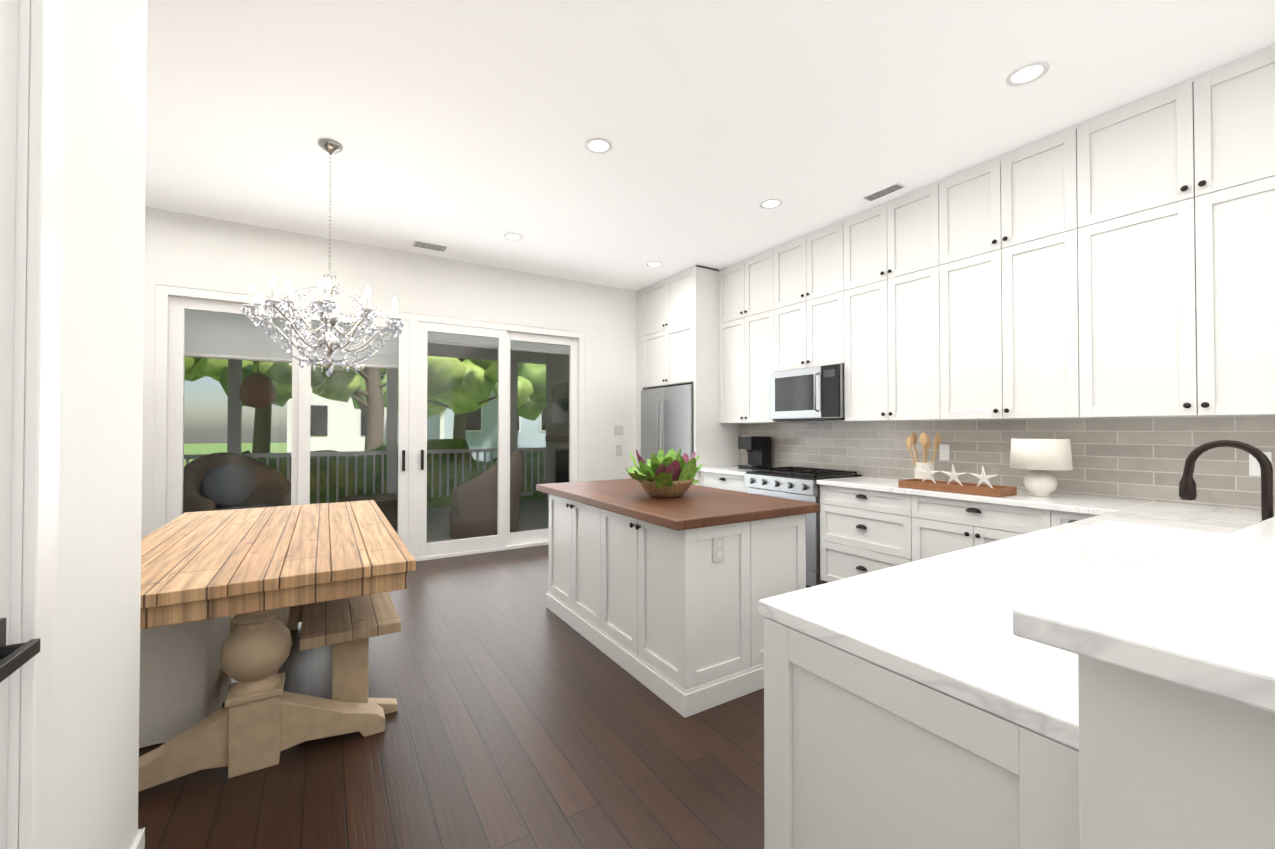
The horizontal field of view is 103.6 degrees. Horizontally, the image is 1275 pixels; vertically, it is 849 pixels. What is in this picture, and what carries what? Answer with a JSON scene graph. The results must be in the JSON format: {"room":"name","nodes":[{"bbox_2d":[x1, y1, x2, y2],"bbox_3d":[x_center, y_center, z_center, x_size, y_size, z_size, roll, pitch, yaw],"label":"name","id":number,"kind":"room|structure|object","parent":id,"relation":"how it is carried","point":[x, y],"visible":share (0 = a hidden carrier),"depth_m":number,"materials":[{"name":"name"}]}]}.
{"room":"kitchen","nodes":[
{"label":"kitchen","id":0,"kind":"room"},
{"bbox_2d":[18,0,147,848],"bbox_3d":[-0.426,-0.228,-0.281,0.120,3.050,4.040,0,-1,-32],"label":"wall","id":1,"kind":"structure","parent":0,"point":[99,511],"depth_m":1.19,"materials":[{"name":"paint"}]},
{"bbox_2d":[6,0,29,848],"bbox_3d":[-0.894,0.051,0.468,0.120,2.510,0.910,0,-1,-32],"label":"door frame","id":2,"kind":"structure","parent":1,"relation":"attached to","point":[18,423],"depth_m":0.88,"materials":[{"name":"white wood"}]},
{"bbox_2d":[0,0,39,848],"bbox_3d":[-0.849,0.052,0.495,0.099,2.502,0.904,0,-1,-32],"label":"door","id":3,"kind":"structure","parent":1,"relation":"attached to","point":[14,657],"depth_m":0.86,"materials":[{"name":"paint"}]},
{"bbox_2d":[19,0,145,848],"bbox_3d":[-0.428,0.000,-0.276,0.152,2.595,4.054,0,-1,-32],"label":"trim","id":4,"kind":"structure","parent":1,"relation":"attached to","point":[41,459],"depth_m":0.91,"materials":[{"name":"white wood"}]},
{"bbox_2d":[141,207,635,537],"bbox_3d":[-2.533,-0.168,4.816,7.150,3.050,0.120,0,-1,-32],"label":"wall","id":5,"kind":"structure","parent":0,"point":[184,250],"depth_m":4.92,"materials":[{"name":"paint"}]},
{"bbox_2d":[153,284,584,560],"bbox_3d":[-2.234,0.134,4.975,3.750,2.450,0.150,0,-1,-32],"label":"sliding glass doors","id":6,"kind":"structure","parent":5,"relation":"in","point":[173,303],"depth_m":4.92,"materials":[{"name":"clear glass"}]},
{"bbox_2d":[615,426,622,434],"bbox_3d":[-0.227,0.084,6.170,0.120,0.120,0.013,0,-1,-32],"label":"switch plate","id":7,"kind":"object","parent":5,"relation":"attached to","point":[618,430],"depth_m":6.17,"materials":[{"name":"white plastic"}]},
{"bbox_2d":[616,445,621,454],"bbox_3d":[-0.227,0.323,6.167,0.075,0.120,0.013,0,-1,-32],"label":"switch plate","id":8,"kind":"object","parent":5,"relation":"attached to","point":[618,447],"depth_m":6.16,"materials":[{"name":"white plastic"}]},
{"bbox_2d":[138,545,807,848],"bbox_3d":[-0.546,1.350,1.606,7.390,0.060,7.640,0,-1,-32],"label":"floor","id":9,"kind":"structure","parent":0,"point":[523,717],"depth_m":1.99,"materials":[{"name":"brown wood"}]},
{"bbox_2d":[139,616,230,747],"bbox_3d":[-2.229,0.822,2.248,0.620,0.990,0.596,0,-1,-32],"label":"slipcovered chair","id":10,"kind":"object","parent":9,"relation":"on","point":[185,680],"visible":0.12,"depth_m":2.10,"materials":[{"name":"fabric"}]},
{"bbox_2d":[138,500,415,791],"bbox_3d":[-1.905,0.947,2.631,1.078,0.770,2.069,0,-1,-32],"label":"table","id":11,"kind":"object","parent":9,"relation":"on","point":[261,577],"visible":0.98,"depth_m":1.95,"materials":[{"name":"brown wood"}]},
{"bbox_2d":[299,557,400,714],"bbox_3d":[-1.627,1.104,2.796,0.380,0.460,1.640,0,-1,-32],"label":"bench","id":12,"kind":"object","parent":9,"relation":"on","point":[346,628],"visible":0.65,"depth_m":2.23,"materials":[{"name":"brown wood"}]},
{"bbox_2d":[546,494,805,717],"bbox_3d":[0.123,0.911,3.199,0.859,0.855,1.674,0,-1,-32],"label":"kitchen island","id":13,"kind":"object","parent":9,"relation":"on","point":[659,597],"depth_m":2.53,"materials":[{"name":"white wood"}]},
{"bbox_2d":[536,478,819,529],"bbox_3d":[0.121,0.461,3.203,0.960,0.045,1.750,0,-1,-32],"label":"island countertop","id":14,"kind":"structure","parent":13,"relation":"on","point":[700,507],"depth_m":2.72,"materials":[{"name":"brown wood"}]},
{"bbox_2d":[625,449,702,497],"bbox_3d":[0.157,0.292,3.071,0.567,0.289,0.560,0,-1,-32],"label":"bowl","id":15,"kind":"object","parent":14,"relation":"on","point":[671,474],"visible":1,"depth_m":2.92,"materials":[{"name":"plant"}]},
{"bbox_2d":[644,381,739,484],"bbox_3d":[0.621,0.473,5.898,0.558,1.795,1.037,0,-1,-32],"label":"refrigerator","id":16,"kind":"object","parent":9,"relation":"on","point":[686,418],"depth_m":5.47,"materials":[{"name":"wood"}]},
{"bbox_2d":[641,384,693,484],"bbox_3d":[0.545,0.473,5.883,0.704,1.795,0.984,0,-1,-32],"label":"fridge","id":17,"kind":"object","parent":16,"relation":"in","point":[667,410],"depth_m":5.66,"materials":[{"name":"silver metal"}]},
{"bbox_2d":[696,473,739,491],"bbox_3d":[1.104,0.929,5.155,0.598,0.865,0.725,0,-1,-32],"label":"base cabinet","id":18,"kind":"object","parent":9,"relation":"on","point":[725,481],"depth_m":5.05,"materials":[{"name":"white wood"}]},
{"bbox_2d":[740,469,863,584],"bbox_3d":[1.460,0.907,4.525,0.602,0.895,0.838,0,-1,-32],"label":"stove","id":19,"kind":"object","parent":9,"relation":"on","point":[780,487],"depth_m":4.09,"materials":[{"name":"metal"}]},
{"bbox_2d":[745,466,861,587],"bbox_3d":[1.453,0.884,4.482,0.678,0.940,0.770,0,-1,-32],"label":"range","id":20,"kind":"object","parent":19,"relation":"in","point":[800,483],"depth_m":4.17,"materials":[{"name":"silver metal"}]},
{"bbox_2d":[820,485,907,580],"bbox_3d":[1.924,0.914,3.838,0.598,0.865,0.798,0,-1,-32],"label":"base cabinet","id":21,"kind":"object","parent":9,"relation":"on","point":[861,530],"depth_m":3.72,"materials":[{"name":"white wood"}]},
{"bbox_2d":[697,465,1147,516],"bbox_3d":[1.765,0.460,4.051,0.648,0.047,3.302,0,-1,-32],"label":"countertop","id":22,"kind":"structure","parent":21,"relation":"on","point":[1058,502],"depth_m":3.16,"materials":[{"name":"white stone"}]},
{"bbox_2d":[738,436,771,469],"bbox_3d":[1.203,0.292,5.157,0.280,0.338,0.200,0,-1,-32],"label":"coffee maker","id":23,"kind":"object","parent":22,"relation":"on","point":[758,449],"visible":0.96,"depth_m":5.10,"materials":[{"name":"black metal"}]},
{"bbox_2d":[898,479,1016,496],"bbox_3d":[2.066,0.413,3.278,0.220,0.050,0.620,0,-1,-32],"label":"tray","id":24,"kind":"object","parent":22,"relation":"on","point":[974,489],"visible":1,"depth_m":3.20,"materials":[{"name":"brown wood"}]},
{"bbox_2d":[906,432,940,479],"bbox_3d":[2.115,0.253,3.699,0.219,0.381,0.201,0,-1,-32],"label":"utensil crock","id":25,"kind":"object","parent":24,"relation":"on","point":[924,441],"visible":0.77,"depth_m":3.67,"materials":[{"name":"beige ceramic"}]},
{"bbox_2d":[916,463,996,487],"bbox_3d":[2.068,0.343,3.275,0.038,0.166,0.503,0,-1,-29],"label":"decor","id":26,"kind":"object","parent":24,"relation":"on","point":[954,475],"visible":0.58,"depth_m":3.27,"materials":[{"name":"white ceramic"}]},
{"bbox_2d":[1010,438,1072,496],"bbox_3d":[2.439,0.263,3.041,0.300,0.345,0.300,0,-1,-32],"label":"light","id":27,"kind":"object","parent":22,"relation":"on","point":[1039,456],"visible":1,"depth_m":2.96,"materials":[{"name":"white fabric"}]},
{"bbox_2d":[908,497,1031,560],"bbox_3d":[2.323,0.906,3.197,0.598,0.865,0.828,0,-1,-32],"label":"base cabinet","id":28,"kind":"object","parent":9,"relation":"on","point":[935,525],"depth_m":3.16,"materials":[{"name":"white wood"}]},
{"bbox_2d":[758,609,1274,848],"bbox_3d":[1.011,0.883,1.270,1.328,0.865,0.584,0,-1,-32],"label":"base cabinet","id":29,"kind":"object","parent":9,"relation":"on","point":[861,751],"depth_m":0.80,"materials":[{"name":"white wood"}]},
{"bbox_2d":[758,533,1155,744],"bbox_3d":[1.015,0.433,1.286,1.350,0.035,0.600,0,-1,-32],"label":"countertop","id":30,"kind":"structure","parent":29,"relation":"on","point":[942,618],"depth_m":1.04,"materials":[{"name":"white stone"}]},
{"bbox_2d":[1008,497,1274,716],"bbox_3d":[1.966,0.264,1.305,3.212,0.035,0.453,0,-1,-32],"label":"countertop","id":31,"kind":"structure","parent":29,"relation":"on","point":[1194,612],"depth_m":0.64,"materials":[{"name":"white stone"}]},
{"bbox_2d":[1179,440,1273,521],"bbox_3d":[1.952,0.237,1.667,0.119,0.368,0.226,0,-1,-32],"label":"faucet","id":32,"kind":"object","parent":31,"relation":"on","point":[1187,484],"depth_m":1.66,"materials":[{"name":"brown metal"}]},
{"bbox_2d":[1084,501,1243,536],"bbox_3d":[2.627,0.445,2.289,1.048,0.035,0.600,0,-1,-32],"label":"countertop","id":33,"kind":"structure","parent":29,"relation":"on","point":[1157,518],"depth_m":2.26,"materials":[{"name":"white stone"}]},
{"bbox_2d":[1032,509,1091,540],"bbox_3d":[2.556,0.902,2.822,0.598,0.865,0.288,0,-1,-32],"label":"base cabinet","id":34,"kind":"object","parent":9,"relation":"on","point":[1051,526],"depth_m":2.63,"materials":[{"name":"white wood"}]},
{"bbox_2d":[145,0,1274,290],"bbox_3d":[-0.546,-1.770,1.642,7.390,0.080,7.640,0,-1,-32],"label":"ceiling","id":35,"kind":"structure","parent":0,"point":[463,130],"depth_m":2.72,"materials":[{"name":"paint"}]},
{"bbox_2d":[240,139,403,376],"bbox_3d":[-1.884,-0.996,3.073,0.839,1.433,0.860,0,-1,-32],"label":"chandelier","id":36,"kind":"object","parent":35,"relation":"hanging from","point":[329,344],"visible":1,"depth_m":3.01,"materials":[{"name":"metal"}]},
{"bbox_2d":[412,240,447,251],"bbox_3d":[-1.975,-1.689,4.780,0.300,0.008,0.150,0,-1,-32],"label":"ceiling vent","id":37,"kind":"object","parent":35,"relation":"in","point":[420,244],"depth_m":4.77,"materials":[{"name":"black metal"}]},
{"bbox_2d":[504,233,522,240],"bbox_3d":[-1.123,-1.693,4.545,0.168,0.006,0.168,1,-1,-41],"label":"recessed light","id":38,"kind":"object","parent":35,"relation":"in","point":[510,236],"depth_m":4.54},
{"bbox_2d":[585,138,611,153],"bbox_3d":[-0.241,-1.710,3.092,0.168,0.006,0.168,1,-1,-41],"label":"recessed light","id":39,"kind":"object","parent":35,"relation":"in","point":[594,145],"depth_m":3.09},
{"bbox_2d":[646,261,661,266],"bbox_3d":[0.177,-1.684,5.296,0.168,0.006,0.168,0,-1,13],"label":"recessed light","id":40,"kind":"object","parent":35,"relation":"in","point":[653,263],"depth_m":5.30,"materials":[{"name":"white plastic"}]},
{"bbox_2d":[760,199,781,208],"bbox_3d":[1.032,-1.701,3.885,0.168,0.006,0.168,0,-1,13],"label":"recessed light","id":41,"kind":"object","parent":35,"relation":"in","point":[769,203],"depth_m":3.88,"materials":[{"name":"white plastic"}]},
{"bbox_2d":[862,183,905,201],"bbox_3d":[1.809,-1.702,3.696,0.100,0.008,0.280,0,-1,-32],"label":"ceiling vent","id":42,"kind":"object","parent":35,"relation":"in","point":[874,195],"depth_m":3.69,"materials":[{"name":"black metal"}]},
{"bbox_2d":[1006,61,1049,86],"bbox_3d":[1.915,-1.717,2.467,0.168,0.006,0.168,0,-1,13],"label":"recessed light","id":43,"kind":"object","parent":35,"relation":"in","point":[1027,73],"depth_m":2.46,"materials":[{"name":"white plastic"}]},
{"bbox_2d":[798,420,860,422],"bbox_3d":[2.540,-0.182,3.545,0.120,3.050,7.640,0,-1,-32],"label":"wall","id":44,"kind":"structure","parent":0,"point":[828,421],"depth_m":4.64,"materials":[{"name":"paint"}]},
{"bbox_2d":[640,281,663,388],"bbox_3d":[0.485,-1.055,6.125,0.648,1.236,0.560,0,-1,-32],"label":"upper cabinet","id":45,"kind":"object","parent":44,"relation":"attached to","point":[649,295],"depth_m":6.06,"materials":[{"name":"white wood"}]},
{"bbox_2d":[660,265,715,388],"bbox_3d":[0.720,-1.060,5.747,0.648,1.236,0.561,0,-1,-32],"label":"upper cabinet","id":46,"kind":"object","parent":44,"relation":"attached to","point":[688,296],"depth_m":5.44,"materials":[{"name":"white wood"}]},
{"bbox_2d":[716,262,739,424],"bbox_3d":[1.146,-0.844,5.363,0.328,1.676,0.453,0,-1,-32],"label":"upper cabinet","id":47,"kind":"object","parent":44,"relation":"attached to","point":[727,278],"depth_m":5.35,"materials":[{"name":"white wood"}]},
{"bbox_2d":[740,249,799,424],"bbox_3d":[1.324,-0.847,5.077,0.328,1.676,0.453,0,-1,-32],"label":"upper cabinet","id":48,"kind":"object","parent":44,"relation":"attached to","point":[757,299],"depth_m":5.02,"materials":[{"name":"white wood"}]},
{"bbox_2d":[772,236,803,360],"bbox_3d":[1.545,-1.092,4.726,0.328,1.196,0.380,0,-1,-32],"label":"upper cabinet","id":49,"kind":"object","parent":44,"relation":"attached to","point":[787,258],"depth_m":4.65,"materials":[{"name":"white wood"}]},
{"bbox_2d":[764,357,819,420],"bbox_3d":[1.550,-0.299,4.596,0.447,0.508,0.581,0,-1,-32],"label":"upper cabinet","id":50,"kind":"object","parent":44,"relation":"attached to","point":[791,388],"depth_m":4.53,"materials":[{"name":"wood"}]},
{"bbox_2d":[770,364,844,420],"bbox_3d":[1.594,-0.261,4.524,0.448,0.460,0.750,0,-1,-32],"label":"microwave","id":51,"kind":"object","parent":50,"relation":"in","point":[816,392],"depth_m":4.37,"materials":[{"name":"silver metal"}]},
{"bbox_2d":[804,219,843,356],"bbox_3d":[1.746,-1.095,4.404,0.328,1.196,0.380,0,-1,-32],"label":"upper cabinet","id":52,"kind":"object","parent":44,"relation":"attached to","point":[823,247],"depth_m":4.33,"materials":[{"name":"white wood"}]},
{"bbox_2d":[820,353,843,420],"bbox_3d":[1.768,-0.303,4.290,0.399,0.508,0.169,0,-1,-32],"label":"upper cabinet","id":53,"kind":"object","parent":44,"relation":"attached to","point":[832,366],"depth_m":4.18,"materials":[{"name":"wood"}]},
{"bbox_2d":[840,207,899,424],"bbox_3d":[1.962,-0.860,4.054,0.328,1.676,0.438,0,-1,-32],"label":"upper cabinet","id":54,"kind":"object","parent":44,"relation":"attached to","point":[860,228],"depth_m":4.04,"materials":[{"name":"white wood"}]},
{"bbox_2d":[876,185,927,420],"bbox_3d":[2.147,-0.863,3.756,0.328,1.676,0.496,0,-1,-32],"label":"upper cabinet","id":55,"kind":"object","parent":44,"relation":"attached to","point":[902,221],"depth_m":3.74,"materials":[{"name":"white wood"}]},
{"bbox_2d":[928,161,987,420],"bbox_3d":[2.348,-0.867,3.433,0.328,1.676,0.496,0,-1,-32],"label":"upper cabinet","id":56,"kind":"object","parent":44,"relation":"attached to","point":[957,203],"depth_m":3.41,"materials":[{"name":"white wood"}]},
{"bbox_2d":[988,132,1063,420],"bbox_3d":[2.549,-0.871,3.111,0.328,1.676,0.496,0,-1,-32],"label":"upper cabinet","id":57,"kind":"object","parent":44,"relation":"attached to","point":[1024,182],"depth_m":3.09,"materials":[{"name":"white wood"}]},
{"bbox_2d":[1060,87,1179,420],"bbox_3d":[2.770,-0.875,2.756,0.328,1.676,0.571,0,-1,-32],"label":"upper cabinet","id":58,"kind":"object","parent":44,"relation":"attached to","point":[1118,334],"depth_m":2.73,"materials":[{"name":"white wood"}]},
{"bbox_2d":[1172,45,1274,420],"bbox_3d":[3.010,-0.879,2.370,0.328,1.676,0.571,0,-1,-32],"label":"upper cabinet","id":59,"kind":"object","parent":44,"relation":"attached to","point":[1223,117],"depth_m":2.40,"materials":[{"name":"white wood"}]},
{"bbox_2d":[1064,529,1107,548],"bbox_3d":[1.762,0.543,2.023,0.700,0.164,0.015,0,-1,-32],"label":"countertop","id":60,"kind":"structure","parent":0,"relation":"attached to","point":[1098,537],"depth_m":2.11,"materials":[{"name":"white stone"}]},
{"bbox_2d":[1108,529,1171,552],"bbox_3d":[2.170,0.543,2.045,0.016,0.164,0.410,0,-1,-32],"label":"countertop","id":61,"kind":"structure","parent":0,"relation":"attached to","point":[1130,542],"depth_m":2.13,"materials":[{"name":"white stone"}]},
{"label":"outside","id":62,"kind":"structure","parent":0,"visible":0},
{"bbox_2d":[184,443,286,466],"bbox_3d":[-26.326,2.405,41.911,120.000,0.020,80.900,0,-1,-32],"label":"ground","id":63,"kind":"structure","parent":62,"point":[196,448],"depth_m":50.63,"materials":[{"name":"green plant"}]},
{"bbox_2d":[185,357,253,381],"bbox_3d":[-16.619,-2.890,17.111,10.662,10.037,9.208,0,-1,-32],"label":"tree","id":64,"kind":"object","parent":63,"relation":"on","point":[200,364],"depth_m":16.21,"materials":[{"name":"green plant"}]},
{"bbox_2d":[219,361,291,459],"bbox_3d":[-9.303,-2.203,12.555,6.883,8.557,4.693,0,-1,-32],"label":"tree","id":65,"kind":"object","parent":63,"relation":"on","point":[282,394],"depth_m":12.33,"materials":[{"name":"plant"}]},
{"bbox_2d":[287,368,397,455],"bbox_3d":[-18.188,-1.633,31.063,6.300,7.800,8.800,0,-1,-32],"label":"house","id":66,"kind":"structure","parent":63,"relation":"on","point":[351,416],"depth_m":27.37,"materials":[{"name":"white paint"}]},
{"bbox_2d":[264,356,466,450],"bbox_3d":[-5.834,-1.351,11.088,4.609,6.821,4.162,0,-1,-32],"label":"tree","id":67,"kind":"object","parent":63,"relation":"on","point":[374,419],"depth_m":10.47,"materials":[{"name":"green plant"}]},
{"bbox_2d":[351,369,386,409],"bbox_3d":[-11.104,-2.744,20.965,8.868,9.836,7.477,0,-1,-32],"label":"tree","id":68,"kind":"object","parent":63,"relation":"on","point":[383,378],"depth_m":19.78,"materials":[{"name":"green plant"}]},
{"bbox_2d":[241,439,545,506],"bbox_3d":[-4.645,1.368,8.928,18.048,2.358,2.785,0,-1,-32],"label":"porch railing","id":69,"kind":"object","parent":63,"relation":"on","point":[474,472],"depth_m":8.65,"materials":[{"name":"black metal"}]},
{"bbox_2d":[383,358,533,438],"bbox_3d":[-4.877,-1.805,14.667,5.226,7.812,5.893,0,-1,-32],"label":"tree","id":70,"kind":"object","parent":63,"relation":"on","point":[460,402],"depth_m":13.62,"materials":[{"name":"green plant"}]},
{"bbox_2d":[427,390,545,461],"bbox_3d":[-8.353,-2.244,30.127,9.000,9.000,8.800,0,-1,-32],"label":"house","id":71,"kind":"structure","parent":63,"relation":"on","point":[525,436],"depth_m":25.84,"materials":[{"name":"white paint"}]},
{"bbox_2d":[484,361,545,420],"bbox_3d":[-1.617,-1.774,15.008,5.832,7.758,5.641,0,-1,-32],"label":"tree","id":72,"kind":"object","parent":63,"relation":"on","point":[533,374],"depth_m":13.37,"materials":[{"name":"green plant"}]},
{"bbox_2d":[329,499,548,542],"bbox_3d":[-3.788,1.429,6.197,12.500,0.090,3.575,0,-1,-32],"label":"floor","id":73,"kind":"structure","parent":62,"point":[535,510],"depth_m":7.33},
{"bbox_2d":[227,359,241,453],"bbox_3d":[-5.683,0.409,7.077,0.140,3.150,0.140,0,-1,-32],"label":"porch post","id":74,"kind":"object","parent":73,"relation":"on","point":[234,446],"depth_m":7.03,"materials":[{"name":"grey wood"}]},
{"bbox_2d":[427,343,545,363],"bbox_3d":[-3.841,-1.375,6.316,12.500,0.400,3.775,0,-1,-32],"label":"porch roof","id":75,"kind":"structure","parent":74,"relation":"on","point":[455,350],"depth_m":8.83,"materials":[{"name":"grey"}]},
{"bbox_2d":[239,361,275,407],"bbox_3d":[-4.524,-0.809,5.987,0.350,1.240,0.350,0,-1,-32],"label":"hanging lantern","id":76,"kind":"object","parent":75,"relation":"hanging from","point":[258,400],"depth_m":5.87,"materials":[{"name":"brown wicker"}]},
{"bbox_2d":[185,309,568,368],"bbox_3d":[-2.363,-0.985,5.120,3.750,0.868,0.036,0,-1,-32],"label":"screen","id":77,"kind":"object","parent":75,"relation":"hanging from","point":[210,321],"depth_m":4.51,"materials":[{"name":"white fabric"}]},
{"bbox_2d":[183,452,290,513],"bbox_3d":[-4.076,0.832,5.152,0.918,1.060,0.876,0,-1,-32],"label":"wicker chair","id":78,"kind":"object","parent":73,"relation":"on","point":[208,499],"depth_m":5.20,"materials":[{"name":"wicker"}]},
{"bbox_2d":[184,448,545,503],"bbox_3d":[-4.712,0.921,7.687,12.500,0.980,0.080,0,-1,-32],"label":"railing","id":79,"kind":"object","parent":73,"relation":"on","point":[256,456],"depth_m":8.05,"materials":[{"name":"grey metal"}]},
{"bbox_2d":[339,493,397,530],"bbox_3d":[-3.400,1.162,6.428,0.720,0.450,0.720,0,-1,-32],"label":"table","id":80,"kind":"object","parent":73,"relation":"on","point":[392,513],"depth_m":6.34,"materials":[{"name":"wicker"}]},
{"bbox_2d":[386,369,396,493],"bbox_3d":[-3.985,0.422,8.134,0.140,3.150,0.140,0,-1,-32],"label":"porch post","id":81,"kind":"object","parent":73,"relation":"on","point":[391,473],"depth_m":8.08,"materials":[{"name":"grey wood"}]},
{"bbox_2d":[449,449,523,538],"bbox_3d":[-1.850,0.843,6.159,0.876,1.060,0.918,0,-1,-32],"label":"wicker chair","id":82,"kind":"object","parent":73,"relation":"on","point":[468,516],"depth_m":5.76,"materials":[{"name":"wicker"}]},
{"bbox_2d":[510,361,517,452],"bbox_3d":[-2.287,0.434,9.191,0.140,3.150,0.140,0,-1,-32],"label":"porch post","id":83,"kind":"object","parent":73,"relation":"on","point":[513,403],"depth_m":9.14,"materials":[{"name":"grey wood"}]},
{"bbox_2d":[545,353,568,505],"bbox_3d":[-0.668,0.003,8.260,1.240,2.810,1.800,0,-1,-32],"label":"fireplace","id":84,"kind":"object","parent":73,"relation":"on","point":[558,428],"depth_m":8.28,"materials":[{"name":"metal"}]}
]}

